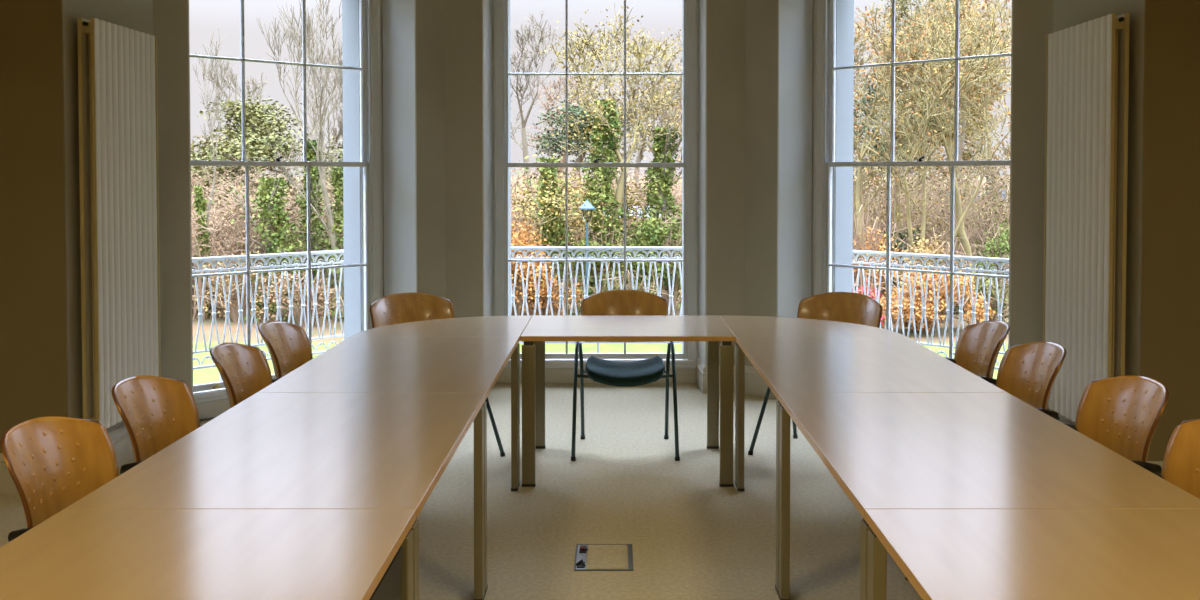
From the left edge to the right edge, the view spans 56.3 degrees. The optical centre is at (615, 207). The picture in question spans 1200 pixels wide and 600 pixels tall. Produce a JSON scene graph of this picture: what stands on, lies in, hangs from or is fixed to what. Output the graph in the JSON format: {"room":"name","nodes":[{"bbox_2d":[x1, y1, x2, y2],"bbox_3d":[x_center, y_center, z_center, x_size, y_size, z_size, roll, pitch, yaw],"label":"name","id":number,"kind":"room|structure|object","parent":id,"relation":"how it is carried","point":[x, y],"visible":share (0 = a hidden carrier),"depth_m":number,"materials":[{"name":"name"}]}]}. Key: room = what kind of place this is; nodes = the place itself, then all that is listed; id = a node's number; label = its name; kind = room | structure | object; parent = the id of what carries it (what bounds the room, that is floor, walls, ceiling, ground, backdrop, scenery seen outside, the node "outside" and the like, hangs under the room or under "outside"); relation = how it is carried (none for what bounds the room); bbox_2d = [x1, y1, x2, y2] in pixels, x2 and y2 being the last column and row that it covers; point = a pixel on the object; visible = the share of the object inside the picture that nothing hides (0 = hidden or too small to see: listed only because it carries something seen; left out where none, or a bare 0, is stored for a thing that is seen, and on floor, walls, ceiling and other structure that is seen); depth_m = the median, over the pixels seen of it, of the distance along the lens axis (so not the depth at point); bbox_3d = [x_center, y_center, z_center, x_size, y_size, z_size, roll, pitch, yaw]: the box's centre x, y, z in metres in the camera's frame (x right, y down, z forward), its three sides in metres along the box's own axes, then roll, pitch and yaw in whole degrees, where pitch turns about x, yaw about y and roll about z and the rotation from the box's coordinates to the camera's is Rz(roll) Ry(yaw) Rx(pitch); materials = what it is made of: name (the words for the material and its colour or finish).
{"room":"meeting room","nodes":[
{"label":"meeting room","id":0,"kind":"room"},
{"bbox_2d":[0,0,191,452],"bbox_3d":[-3.525,-0.427,6.144,2.150,3.500,1.772,0,2,0],"label":"wall","id":1,"kind":"structure","parent":0,"point":[33,275],"depth_m":5.29,"materials":[{"name":"beige paint"}]},
{"bbox_2d":[77,18,160,428],"bbox_3d":[-2.529,0.211,5.710,0.125,2.250,0.743,0,2,0],"label":"radiator","id":2,"kind":"object","parent":1,"relation":"attached to","point":[118,96],"visible":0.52,"depth_m":5.57,"materials":[{"name":"white metal"}]},
{"bbox_2d":[187,0,416,402],"bbox_3d":[-2.200,-0.239,7.302,0.858,2.938,1.570,2,2,45],"label":"window","id":3,"kind":"structure","parent":1,"relation":"in","point":[387,155],"depth_m":7.73,"materials":[{"name":"white paint"}]},
{"bbox_2d":[361,0,482,330],"bbox_3d":[-1.366,-0.480,7.988,1.135,3.500,0.884,0,2,0],"label":"wall","id":4,"kind":"structure","parent":0,"point":[448,32],"depth_m":7.70,"materials":[{"name":"paint"}]},
{"bbox_2d":[194,359,695,419],"bbox_3d":[-1.169,1.217,7.615,3.567,0.130,1.725,0,2,0],"label":"wall","id":5,"kind":"structure","parent":0,"point":[552,375],"depth_m":8.13,"materials":[{"name":"beige paint"}]},
{"bbox_2d":[0,407,198,494],"bbox_3d":[-3.506,1.232,6.025,2.188,0.190,1.493,0,2,0],"label":"baseboard","id":6,"kind":"structure","parent":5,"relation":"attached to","point":[120,439],"depth_m":5.76,"materials":[{"name":"beige paint"}]},
{"bbox_2d":[696,357,776,398],"bbox_3d":[0.907,1.182,7.795,0.857,0.190,0.362,1,2,23],"label":"baseboard","id":7,"kind":"structure","parent":5,"relation":"attached to","point":[755,385],"depth_m":7.70,"materials":[{"name":"beige paint"}]},
{"bbox_2d":[0,383,921,599],"bbox_3d":[0.000,1.493,2.364,9.800,0.120,12.240,0,2,0],"label":"floor","id":8,"kind":"structure","parent":0,"point":[691,537],"depth_m":4.99,"materials":[{"name":"carpet"}]},
{"bbox_2d":[1,416,120,541],"bbox_3d":[-1.265,0.997,3.025,0.682,0.841,0.578,0,2,0],"label":"chair","id":9,"kind":"object","parent":8,"relation":"on","point":[53,462],"visible":0.49,"depth_m":3.08,"materials":[{"name":"brown wood"}]},
{"bbox_2d":[112,375,201,473],"bbox_3d":[-1.269,0.979,3.666,0.682,0.841,0.578,0,2,1],"label":"chair","id":10,"kind":"object","parent":8,"relation":"on","point":[156,412],"visible":0.43,"depth_m":3.73,"materials":[{"name":"brown wood"}]},
{"bbox_2d":[0,509,415,599],"bbox_3d":[-0.870,1.081,1.908,0.815,0.730,1.394,0,2,0],"label":"meeting table","id":11,"kind":"object","parent":8,"relation":"on","point":[73,554],"visible":1,"depth_m":2.29,"materials":[{"name":"brown wood"}]},
{"bbox_2d":[369,546,401,599],"bbox_3d":[-0.597,0.845,2.294,0.246,0.180,0.385,0,2,0],"label":"cable tray","id":12,"kind":"object","parent":11,"relation":"on","point":[389,587],"depth_m":2.37,"materials":[{"name":"plastic"}]},
{"bbox_2d":[210,342,272,407],"bbox_3d":[-1.235,0.957,4.425,0.682,0.841,0.578,0,2,-2],"label":"chair","id":13,"kind":"object","parent":8,"relation":"on","point":[244,370],"visible":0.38,"depth_m":4.50,"materials":[{"name":"brown wood"}]},
{"bbox_2d":[65,392,485,599],"bbox_3d":[-0.870,1.040,3.303,0.815,0.730,1.394,0,2,0],"label":"meeting table","id":14,"kind":"object","parent":8,"relation":"on","point":[269,450],"visible":0.74,"depth_m":3.08,"materials":[{"name":"brown wood"}]},
{"bbox_2d":[258,321,312,382],"bbox_3d":[-1.263,0.938,5.093,0.682,0.841,0.578,0,2,1],"label":"chair","id":15,"kind":"object","parent":8,"relation":"on","point":[288,345],"visible":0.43,"depth_m":5.18,"materials":[{"name":"brown wood"}]},
{"bbox_2d":[259,336,519,594],"bbox_3d":[-0.870,1.000,4.699,0.815,0.730,1.394,0,2,0],"label":"meeting table","id":16,"kind":"object","parent":8,"relation":"on","point":[356,363],"visible":0.56,"depth_m":4.58,"materials":[{"name":"brown wood"}]},
{"bbox_2d":[370,292,504,456],"bbox_3d":[-1.015,0.908,6.102,0.578,0.841,0.682,-1,2,-34],"label":"chair","id":17,"kind":"object","parent":8,"relation":"on","point":[397,308],"visible":0.21,"depth_m":6.33,"materials":[{"name":"brown wood"}]},
{"bbox_2d":[352,316,531,485],"bbox_3d":[-0.870,0.969,5.797,0.815,0.730,0.799,0,2,0],"label":"table","id":18,"kind":"object","parent":8,"relation":"on","point":[485,325],"visible":0.57,"depth_m":5.66,"materials":[{"name":"brown wood"}]},
{"bbox_2d":[574,544,632,570],"bbox_3d":[-0.047,1.366,4.410,0.226,0.024,0.300,0,2,0],"label":"box","id":19,"kind":"object","parent":8,"relation":"on","point":[601,557],"visible":1,"depth_m":4.40,"materials":[{"name":"grey metal"}]},
{"bbox_2d":[571,290,679,460],"bbox_3d":[0.049,0.905,6.221,0.578,0.841,0.682,0,2,0],"label":"chair","id":20,"kind":"object","parent":8,"relation":"on","point":[611,302],"visible":0.73,"depth_m":6.29,"materials":[{"name":"brown wood"}]},
{"bbox_2d":[520,316,734,486],"bbox_3d":[0.056,0.969,5.796,1.032,0.730,0.800,0,2,0],"label":"meeting table","id":21,"kind":"object","parent":8,"relation":"on","point":[540,329],"visible":1,"depth_m":5.51,"materials":[{"name":"brown wood"}]},
{"bbox_2d":[720,316,903,484],"bbox_3d":[0.983,0.969,5.797,0.818,0.730,0.799,0,2,0],"label":"table","id":22,"kind":"object","parent":8,"relation":"on","point":[738,325],"visible":0.5,"depth_m":5.66,"materials":[{"name":"brown wood"}]},
{"bbox_2d":[748,292,882,454],"bbox_3d":[1.133,0.907,6.136,0.578,0.841,0.682,1,2,34],"label":"chair","id":23,"kind":"object","parent":8,"relation":"on","point":[848,307],"visible":0.34,"depth_m":6.36,"materials":[{"name":"brown wood"}]},
{"bbox_2d":[736,336,1005,593],"bbox_3d":[0.983,1.000,4.699,0.818,0.730,1.394,0,2,0],"label":"meeting table","id":24,"kind":"object","parent":8,"relation":"on","point":[785,363],"visible":0.52,"depth_m":4.58,"materials":[{"name":"brown wood"}]},
{"bbox_2d":[944,321,1009,383],"bbox_3d":[1.425,0.937,5.099,0.682,0.841,0.578,0,2,0],"label":"chair","id":25,"kind":"object","parent":8,"relation":"on","point":[978,346],"visible":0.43,"depth_m":5.19,"materials":[{"name":"brown wood"}]},
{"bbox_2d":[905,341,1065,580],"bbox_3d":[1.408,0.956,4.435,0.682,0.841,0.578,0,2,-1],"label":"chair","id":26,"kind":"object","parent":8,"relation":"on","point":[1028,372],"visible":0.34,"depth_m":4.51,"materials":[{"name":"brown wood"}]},
{"bbox_2d":[778,392,1199,599],"bbox_3d":[0.983,1.040,3.303,0.818,0.730,1.394,0,2,0],"label":"meeting table","id":27,"kind":"object","parent":8,"relation":"on","point":[885,450],"visible":0.8,"depth_m":3.08,"materials":[{"name":"brown wood"}]},
{"bbox_2d":[864,509,1199,599],"bbox_3d":[0.983,1.081,1.908,0.818,0.730,1.394,0,2,0],"label":"meeting table","id":28,"kind":"object","parent":8,"relation":"on","point":[944,554],"visible":1,"depth_m":2.32,"materials":[{"name":"brown wood"}]},
{"bbox_2d":[1065,375,1168,474],"bbox_3d":[1.420,0.979,3.663,0.682,0.841,0.578,0,2,-1],"label":"chair","id":29,"kind":"object","parent":8,"relation":"on","point":[1122,414],"visible":0.41,"depth_m":3.73,"materials":[{"name":"brown wood"}]},
{"bbox_2d":[1154,419,1199,498],"bbox_3d":[1.408,0.997,3.021,0.682,0.841,0.578,0,2,-1],"label":"chair","id":30,"kind":"object","parent":8,"relation":"on","point":[1181,463],"visible":0.16,"depth_m":3.21,"materials":[{"name":"brown wood"}]},
{"bbox_2d":[685,0,834,366],"bbox_3d":[1.089,-0.479,7.973,1.169,3.500,0.912,0,2,0],"label":"wall","id":31,"kind":"structure","parent":0,"point":[742,35],"depth_m":7.69,"materials":[{"name":"paint"}]},
{"bbox_2d":[482,0,706,367],"bbox_3d":[-0.147,-0.263,8.147,1.544,2.938,0.858,0,2,0],"label":"window","id":32,"kind":"structure","parent":31,"relation":"in","point":[496,75],"depth_m":8.09,"materials":[{"name":"white paint"}]},
{"bbox_2d":[1010,0,1199,460],"bbox_3d":[3.422,-0.423,6.029,2.357,3.500,1.841,0,2,0],"label":"wall","id":33,"kind":"structure","parent":0,"point":[1170,235],"depth_m":5.14,"materials":[{"name":"beige paint"}]},
{"bbox_2d":[1043,13,1129,421],"bbox_3d":[2.342,0.214,5.598,0.125,2.250,0.813,0,2,0],"label":"radiator","id":34,"kind":"object","parent":33,"relation":"attached to","point":[1087,94],"visible":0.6,"depth_m":5.47,"materials":[{"name":"white metal"}]},
{"bbox_2d":[1059,418,1162,474],"bbox_3d":[3.402,1.236,5.909,2.395,0.190,1.562,0,2,0],"label":"baseboard","id":35,"kind":"structure","parent":33,"relation":"attached to","point":[1160,463],"depth_m":5.15,"materials":[{"name":"beige paint"}]},
{"bbox_3d":[-0.093,1.369,7.366,7.796,0.160,3.512,0,2,0],"label":"floor","id":36,"kind":"structure","parent":0,"visible":0},
{"bbox_2d":[192,250,343,380],"bbox_3d":[-2.803,0.808,7.958,0.043,0.928,3.100,2,2,45],"label":"balcony railing","id":37,"kind":"object","parent":36,"relation":"on","point":[332,252],"visible":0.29,"depth_m":8.18,"materials":[{"name":"white metal"}]},
{"bbox_2d":[511,247,681,352],"bbox_3d":[-0.144,0.776,9.046,3.163,0.928,0.040,0,2,0],"label":"balcony railing","id":38,"kind":"object","parent":36,"relation":"on","point":[515,249],"visible":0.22,"depth_m":9.03,"materials":[{"name":"white metal"}]},
{"bbox_2d":[852,250,1008,369],"bbox_3d":[2.566,0.809,7.907,3.244,0.928,0.043,2,2,45],"label":"balcony railing","id":39,"kind":"object","parent":36,"relation":"on","point":[859,252],"visible":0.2,"depth_m":8.15,"materials":[{"name":"white metal"}]},
{"bbox_3d":[2.047,1.224,7.370,1.396,0.130,1.396,0,2,0],"label":"wall","id":40,"kind":"structure","parent":0,"visible":0},
{"bbox_2d":[777,0,1012,357],"bbox_3d":[1.966,-0.237,7.247,1.645,2.938,0.858,2,2,45],"label":"window","id":41,"kind":"structure","parent":40,"relation":"in","point":[822,30],"depth_m":7.69,"materials":[{"name":"white paint"}]},
{"label":"outside","id":42,"kind":"structure","parent":0,"visible":0},
{"bbox_2d":[192,176,1009,342],"bbox_3d":[2.500,-0.208,51.615,105.000,2.479,70.000,0,2,0],"label":"bank","id":43,"kind":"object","parent":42,"point":[207,322],"visible":0.02,"depth_m":18.39,"materials":[{"name":"green plant"}]},
{"bbox_2d":[192,28,232,316],"bbox_3d":[-6.918,-0.539,19.193,0.677,5.081,0.826,0,2,-4],"label":"tree","id":44,"kind":"object","parent":43,"relation":"on","point":[199,201],"visible":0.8,"depth_m":19.11,"materials":[{"name":"grey plant"}]},
{"bbox_2d":[191,133,238,181],"bbox_3d":[-12.146,-1.123,34.517,2.078,2.326,3.652,0,2,11],"label":"tree","id":45,"kind":"object","parent":43,"relation":"on","point":[200,138],"visible":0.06,"depth_m":33.55,"materials":[{"name":"plant"}]},
{"bbox_2d":[195,250,277,321],"bbox_3d":[-6.266,1.320,18.595,1.463,1.257,1.137,0,2,11],"label":"shrub","id":46,"kind":"object","parent":43,"relation":"on","point":[233,308],"visible":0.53,"depth_m":18.57,"materials":[{"name":"orange plant"}]},
{"bbox_2d":[202,64,277,186],"bbox_3d":[-10.142,-1.708,30.588,1.728,4.354,2.163,1,2,37],"label":"tree","id":47,"kind":"object","parent":43,"relation":"on","point":[233,78],"visible":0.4,"depth_m":30.67,"materials":[{"name":"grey plant"}]},
{"bbox_2d":[191,135,299,216],"bbox_3d":[-9.535,-0.530,28.106,3.173,2.758,2.903,-1,2,-40],"label":"tree","id":48,"kind":"object","parent":43,"relation":"on","point":[200,143],"visible":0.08,"depth_m":27.62,"materials":[{"name":"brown plant"}]},
{"bbox_2d":[205,153,304,321],"bbox_3d":[-5.966,0.558,18.767,1.676,2.965,1.124,-1,2,-22],"label":"tree","id":49,"kind":"object","parent":43,"relation":"on","point":[275,194],"visible":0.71,"depth_m":18.71,"materials":[{"name":"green plant"}]},
{"bbox_2d":[191,171,334,319],"bbox_3d":[-7.803,0.650,19.595,6.211,2.585,2.592,0,2,-2],"label":"thicket","id":50,"kind":"object","parent":43,"relation":"on","point":[212,237],"visible":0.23,"depth_m":19.12,"materials":[{"name":"brown plant"}]},
{"bbox_2d":[191,88,342,216],"bbox_3d":[-8.119,-0.907,26.123,4.294,3.877,5.699,1,2,29],"label":"tree","id":51,"kind":"object","parent":43,"relation":"on","point":[257,126],"visible":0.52,"depth_m":25.80,"materials":[{"name":"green plant"}]},
{"bbox_2d":[191,145,342,246],"bbox_3d":[-8.119,0.211,22.103,6.430,2.971,3.204,0,2,-12],"label":"thicket","id":52,"kind":"object","parent":43,"relation":"on","point":[225,170],"visible":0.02,"depth_m":21.62,"materials":[{"name":"brown plant"}]},
{"bbox_2d":[191,186,342,305],"bbox_3d":[-7.255,0.625,20.476,6.309,2.556,2.852,0,2,0],"label":"thicket","id":53,"kind":"object","parent":43,"relation":"on","point":[287,209],"visible":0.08,"depth_m":20.05,"materials":[{"name":"orange plant"}]},
{"bbox_2d":[191,168,342,306],"bbox_3d":[-5.544,0.426,20.765,6.358,2.681,2.707,0,2,2],"label":"thicket","id":54,"kind":"object","parent":43,"relation":"on","point":[293,204],"visible":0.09,"depth_m":20.14,"materials":[{"name":"green plant"}]},
{"bbox_2d":[191,155,343,286],"bbox_3d":[-6.015,0.315,21.489,7.818,2.673,2.918,0,2,0],"label":"thicket","id":55,"kind":"object","parent":43,"relation":"on","point":[230,155],"visible":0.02,"depth_m":21.05,"materials":[{"name":"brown plant"}]},
{"bbox_2d":[202,160,342,279],"bbox_3d":[-5.335,0.252,22.162,6.054,2.679,2.938,0,2,0],"label":"thicket","id":56,"kind":"object","parent":43,"relation":"on","point":[325,160],"visible":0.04,"depth_m":21.44,"materials":[{"name":"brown plant"}]},
{"bbox_2d":[250,268,343,326],"bbox_3d":[-5.118,1.479,18.306,1.556,1.037,1.220,0,2,0],"label":"shrub","id":57,"kind":"object","parent":43,"relation":"on","point":[297,311],"visible":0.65,"depth_m":18.24,"materials":[{"name":"brown plant"}]},
{"bbox_2d":[256,0,342,314],"bbox_3d":[-5.381,-0.911,19.945,1.815,5.802,1.390,1,2,38],"label":"tree","id":58,"kind":"object","parent":43,"relation":"on","point":[316,224],"visible":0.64,"depth_m":19.58,"materials":[{"name":"grey plant"}]},
{"bbox_2d":[273,2,343,320],"bbox_3d":[-4.974,-0.625,18.537,1.553,5.442,1.718,0,2,0],"label":"tree","id":59,"kind":"object","parent":43,"relation":"on","point":[335,239],"visible":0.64,"depth_m":18.77,"materials":[{"name":"grey plant"}]},
{"bbox_2d":[319,36,342,211],"bbox_3d":[-7.698,-2.255,31.413,1.602,5.139,1.603,0,2,5],"label":"tree","id":60,"kind":"object","parent":43,"relation":"on","point":[335,134],"visible":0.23,"depth_m":31.21,"materials":[{"name":"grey plant"}]},
{"bbox_2d":[340,179,661,314],"bbox_3d":[-1.580,0.815,20.037,6.560,2.664,2.573,0,2,-5],"label":"thicket","id":61,"kind":"object","parent":43,"relation":"on","point":[512,207],"visible":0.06,"depth_m":19.76,"materials":[{"name":"orange plant"}]},
{"bbox_2d":[511,214,568,315],"bbox_3d":[-1.661,1.047,17.878,1.554,2.021,1.787,1,2,19],"label":"shrub","id":62,"kind":"object","parent":43,"relation":"on","point":[523,237],"visible":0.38,"depth_m":17.80,"materials":[{"name":"orange plant"}]},
{"bbox_2d":[510,10,570,229],"bbox_3d":[-2.694,-1.927,27.511,2.432,5.934,2.886,1,2,36],"label":"tree","id":63,"kind":"object","parent":43,"relation":"on","point":[524,147],"visible":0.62,"depth_m":27.64,"materials":[{"name":"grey plant"}]},
{"bbox_2d":[511,153,580,315],"bbox_3d":[-1.152,0.601,19.088,1.040,3.042,1.586,-1,2,-36],"label":"tree","id":64,"kind":"object","parent":43,"relation":"on","point":[555,242],"visible":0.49,"depth_m":18.84,"materials":[{"name":"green plant"}]},
{"bbox_2d":[512,275,583,315],"bbox_3d":[-1.068,1.546,18.162,1.302,1.000,1.374,0,2,0],"label":"shrub","id":65,"kind":"object","parent":43,"relation":"on","point":[555,295],"visible":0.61,"depth_m":17.98,"materials":[{"name":"orange plant"}]},
{"bbox_2d":[521,75,608,178],"bbox_3d":[-1.520,-2.552,37.834,3.190,4.165,3.375,0,2,-13],"label":"tree","id":66,"kind":"object","parent":43,"relation":"on","point":[558,83],"visible":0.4,"depth_m":38.15,"materials":[{"name":"plant"}]},
{"bbox_2d":[511,153,645,284],"bbox_3d":[-2.073,0.280,23.528,6.594,2.910,3.048,0,2,0],"label":"thicket","id":67,"kind":"object","parent":43,"relation":"on","point":[536,181],"visible":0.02,"depth_m":23.44,"materials":[{"name":"orange plant"}]},
{"bbox_2d":[521,93,645,204],"bbox_3d":[-0.727,-1.636,32.695,3.366,3.624,3.937,-1,2,-42],"label":"tree","id":68,"kind":"object","parent":43,"relation":"on","point":[557,149],"visible":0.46,"depth_m":32.67,"materials":[{"name":"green plant"}]},
{"bbox_2d":[579,201,594,296],"bbox_3d":[-0.463,0.958,17.935,0.260,2.153,0.247,0,2,0],"label":"lamp post","id":69,"kind":"object","parent":43,"relation":"on","point":[587,205],"visible":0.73,"depth_m":17.90,"materials":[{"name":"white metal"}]},
{"bbox_2d":[511,149,679,307],"bbox_3d":[-0.830,0.529,19.471,3.042,3.154,4.484,1,2,25],"label":"tree","id":70,"kind":"object","parent":43,"relation":"on","point":[579,217],"visible":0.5,"depth_m":19.02,"materials":[{"name":"green plant"}]},
{"bbox_2d":[511,152,680,246],"bbox_3d":[-1.084,0.006,26.002,6.627,2.546,2.770,0,2,3],"label":"thicket","id":71,"kind":"object","parent":43,"relation":"on","point":[581,152],"visible":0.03,"depth_m":25.86,"materials":[{"name":"orange plant"}]},
{"bbox_2d":[516,167,681,236],"bbox_3d":[0.514,-0.329,28.091,7.725,2.377,2.804,0,2,0],"label":"thicket","id":72,"kind":"object","parent":43,"relation":"on","point":[614,185],"visible":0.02,"depth_m":27.89,"materials":[{"name":"brown plant"}]},
{"bbox_2d":[564,230,644,315],"bbox_3d":[-0.225,1.171,18.772,1.588,1.632,1.112,0,2,7],"label":"shrub","id":73,"kind":"object","parent":43,"relation":"on","point":[583,244],"visible":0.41,"depth_m":18.74,"materials":[{"name":"green plant"}]},
{"bbox_2d":[540,3,681,301],"bbox_3d":[0.335,-0.742,19.973,2.471,5.577,3.787,2,2,45],"label":"tree","id":74,"kind":"object","parent":43,"relation":"on","point":[601,126],"visible":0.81,"depth_m":19.33,"materials":[{"name":"green plant"}]},
{"bbox_2d":[578,63,681,309],"bbox_3d":[0.773,-0.414,20.071,3.352,4.708,1.724,1,2,25],"label":"tree","id":75,"kind":"object","parent":43,"relation":"on","point":[665,177],"visible":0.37,"depth_m":19.82,"materials":[{"name":"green plant"}]},
{"bbox_2d":[582,16,681,194],"bbox_3d":[0.781,-2.126,28.319,2.856,5.653,3.657,1,2,42],"label":"tree","id":76,"kind":"object","parent":43,"relation":"on","point":[640,152],"visible":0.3,"depth_m":28.23,"materials":[{"name":"grey plant"}]},
{"bbox_2d":[597,270,668,294],"bbox_3d":[0.273,1.507,18.245,1.397,1.007,1.126,0,2,0],"label":"shrub","id":77,"kind":"object","parent":43,"relation":"on","point":[640,287],"visible":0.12,"depth_m":18.26,"materials":[{"name":"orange plant"}]},
{"bbox_2d":[598,206,669,243],"bbox_3d":[0.393,0.660,24.529,1.700,1.396,1.000,0,2,0],"label":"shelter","id":78,"kind":"object","parent":43,"relation":"on","point":[633,206],"visible":0.02,"depth_m":24.50,"materials":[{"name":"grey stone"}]},
{"bbox_2d":[626,212,681,314],"bbox_3d":[0.934,0.990,19.311,1.807,1.816,1.590,0,2,-12],"label":"shrub","id":79,"kind":"object","parent":43,"relation":"on","point":[649,231],"visible":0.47,"depth_m":19.17,"materials":[{"name":"green plant"}]},
{"bbox_2d":[642,81,681,162],"bbox_3d":[1.988,-2.293,36.445,2.538,3.728,1.947,0,2,2],"label":"tree","id":80,"kind":"object","parent":43,"relation":"on","point":[663,87],"visible":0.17,"depth_m":36.06,"materials":[{"name":"plant"}]},
{"bbox_2d":[563,170,853,286],"bbox_3d":[1.529,0.386,22.973,6.712,2.508,2.675,0,2,0],"label":"thicket","id":81,"kind":"object","parent":43,"relation":"on","point":[679,196],"visible":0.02,"depth_m":22.69,"materials":[{"name":"orange plant"}]},
{"bbox_2d":[676,147,1009,294],"bbox_3d":[4.724,0.253,21.987,7.116,2.920,2.893,0,2,-2],"label":"thicket","id":82,"kind":"object","parent":43,"relation":"on","point":[873,219],"visible":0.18,"depth_m":21.65,"materials":[{"name":"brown plant"}]},
{"bbox_2d":[853,68,917,218],"bbox_3d":[5.604,-1.572,29.166,4.171,4.870,3.253,0,2,-2],"label":"tree","id":83,"kind":"object","parent":43,"relation":"on","point":[871,88],"visible":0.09,"depth_m":28.69,"materials":[{"name":"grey plant"}]},
{"bbox_2d":[852,190,919,297],"bbox_3d":[4.172,0.811,19.343,1.778,2.246,1.824,-1,2,-18],"label":"shrub","id":84,"kind":"object","parent":43,"relation":"on","point":[859,244],"visible":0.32,"depth_m":19.14,"materials":[{"name":"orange plant"}]},
{"bbox_2d":[858,288,918,328],"bbox_3d":[4.162,1.649,17.746,1.364,0.780,1.169,1,2,29],"label":"shrub","id":85,"kind":"object","parent":43,"relation":"on","point":[894,309],"visible":0.34,"depth_m":17.42,"materials":[{"name":"orange plant"}]},
{"bbox_2d":[853,8,940,250],"bbox_3d":[4.687,-0.927,21.026,2.569,5.705,4.496,1,2,30],"label":"tree","id":86,"kind":"object","parent":43,"relation":"on","point":[859,182],"visible":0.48,"depth_m":21.11,"materials":[{"name":"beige plant"}]},
{"bbox_2d":[866,218,927,288],"bbox_3d":[5.359,1.004,21.601,1.747,1.607,1.165,-1,2,-18],"label":"shrub","id":87,"kind":"object","parent":43,"relation":"on","point":[901,236],"visible":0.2,"depth_m":21.38,"materials":[{"name":"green plant"}]},
{"bbox_2d":[853,0,987,235],"bbox_3d":[5.906,-1.708,23.839,3.980,6.673,2.992,0,2,-9],"label":"tree","id":88,"kind":"object","parent":43,"relation":"on","point":[901,8],"visible":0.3,"depth_m":23.77,"materials":[{"name":"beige plant"}]},
{"bbox_2d":[853,149,1008,253],"bbox_3d":[5.987,-0.045,25.507,6.714,2.744,2.635,0,2,-3],"label":"thicket","id":89,"kind":"object","parent":43,"relation":"on","point":[937,182],"visible":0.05,"depth_m":25.14,"materials":[{"name":"orange plant"}]},
{"bbox_2d":[853,146,1009,242],"bbox_3d":[7.780,-0.096,27.886,6.318,2.998,2.943,0,2,0],"label":"thicket","id":90,"kind":"object","parent":43,"relation":"on","point":[929,173],"visible":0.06,"depth_m":27.65,"materials":[{"name":"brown plant"}]},
{"bbox_2d":[879,79,984,197],"bbox_3d":[8.868,-1.852,31.896,3.252,4.598,3.046,1,2,28],"label":"tree","id":91,"kind":"object","parent":43,"relation":"on","point":[931,119],"visible":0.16,"depth_m":31.61,"materials":[{"name":"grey plant"}]},
{"bbox_2d":[854,0,1010,280],"bbox_3d":[6.302,-1.194,21.795,4.027,6.295,2.753,0,2,0],"label":"tree","id":92,"kind":"object","parent":43,"relation":"on","point":[963,238],"visible":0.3,"depth_m":21.33,"materials":[{"name":"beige plant"}]},
{"bbox_2d":[870,264,995,333],"bbox_3d":[4.899,1.482,17.871,2.224,1.122,1.730,1,2,24],"label":"shrub","id":93,"kind":"object","parent":43,"relation":"on","point":[918,298],"visible":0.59,"depth_m":17.42,"materials":[{"name":"orange plant"}]},
{"bbox_2d":[856,146,1009,280],"bbox_3d":[8.449,0.152,23.532,6.549,3.008,2.626,0,2,0],"label":"thicket","id":94,"kind":"object","parent":43,"relation":"on","point":[1007,181],"visible":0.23,"depth_m":23.32,"materials":[{"name":"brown plant"}]},
{"bbox_2d":[856,0,1011,297],"bbox_3d":[6.294,-1.050,19.824,4.677,6.211,4.176,1,2,35],"label":"tree","id":95,"kind":"object","parent":43,"relation":"on","point":[1003,31],"visible":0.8,"depth_m":20.12,"materials":[{"name":"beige plant"}]},
{"bbox_2d":[863,181,1009,262],"bbox_3d":[7.758,0.235,24.968,6.386,2.651,2.724,0,2,3],"label":"thicket","id":96,"kind":"object","parent":43,"relation":"on","point":[990,197],"visible":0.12,"depth_m":24.61,"materials":[{"name":"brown plant"}]},
{"bbox_2d":[868,0,1005,183],"bbox_3d":[8.023,-2.452,28.032,3.381,6.785,3.444,1,2,23],"label":"tree","id":97,"kind":"object","parent":43,"relation":"on","point":[961,139],"visible":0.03,"depth_m":27.76,"materials":[{"name":"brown plant"}]},
{"bbox_2d":[898,227,988,322],"bbox_3d":[5.571,1.167,19.089,1.649,1.676,1.130,0,2,7],"label":"shrub","id":98,"kind":"object","parent":43,"relation":"on","point":[925,249],"visible":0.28,"depth_m":18.99,"materials":[{"name":"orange plant"}]},
{"bbox_2d":[907,83,1005,199],"bbox_3d":[10.133,-1.935,33.065,2.570,3.807,3.728,-1,2,-40],"label":"tree","id":99,"kind":"object","parent":43,"relation":"on","point":[974,120],"visible":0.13,"depth_m":32.91,"materials":[{"name":"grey plant"}]},
{"bbox_2d":[904,0,1011,266],"bbox_3d":[8.035,-1.710,24.614,3.716,6.526,3.079,0,2,9],"label":"tree","id":100,"kind":"object","parent":43,"relation":"on","point":[1006,152],"visible":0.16,"depth_m":24.48,"materials":[{"name":"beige plant"}]},
{"bbox_2d":[941,274,1008,324],"bbox_3d":[5.985,1.538,18.032,1.734,1.033,1.477,0,2,-4],"label":"shrub","id":101,"kind":"object","parent":43,"relation":"on","point":[993,299],"visible":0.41,"depth_m":17.98,"materials":[{"name":"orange plant"}]},
{"bbox_2d":[970,217,1009,313],"bbox_3d":[6.778,1.073,20.036,1.479,1.805,1.180,0,2,0],"label":"shrub","id":102,"kind":"object","parent":43,"relation":"on","point":[997,237],"visible":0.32,"depth_m":19.98,"materials":[{"name":"green plant"}]},
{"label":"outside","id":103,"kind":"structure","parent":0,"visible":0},
{"bbox_2d":[193,343,1007,384],"bbox_3d":[2.500,2.293,12.471,95.000,0.300,8.800,0,2,0],"label":"lawn","id":104,"kind":"structure","parent":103,"point":[205,375],"depth_m":16.06,"materials":[{"name":"green plant"}]},
{"bbox_2d":[852,268,927,324],"bbox_3d":[2.907,1.419,12.686,1.005,1.538,0.638,0,2,-16],"label":"shrub","id":105,"kind":"object","parent":104,"relation":"on","point":[866,281],"visible":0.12,"depth_m":12.53,"materials":[{"name":"red plant"}]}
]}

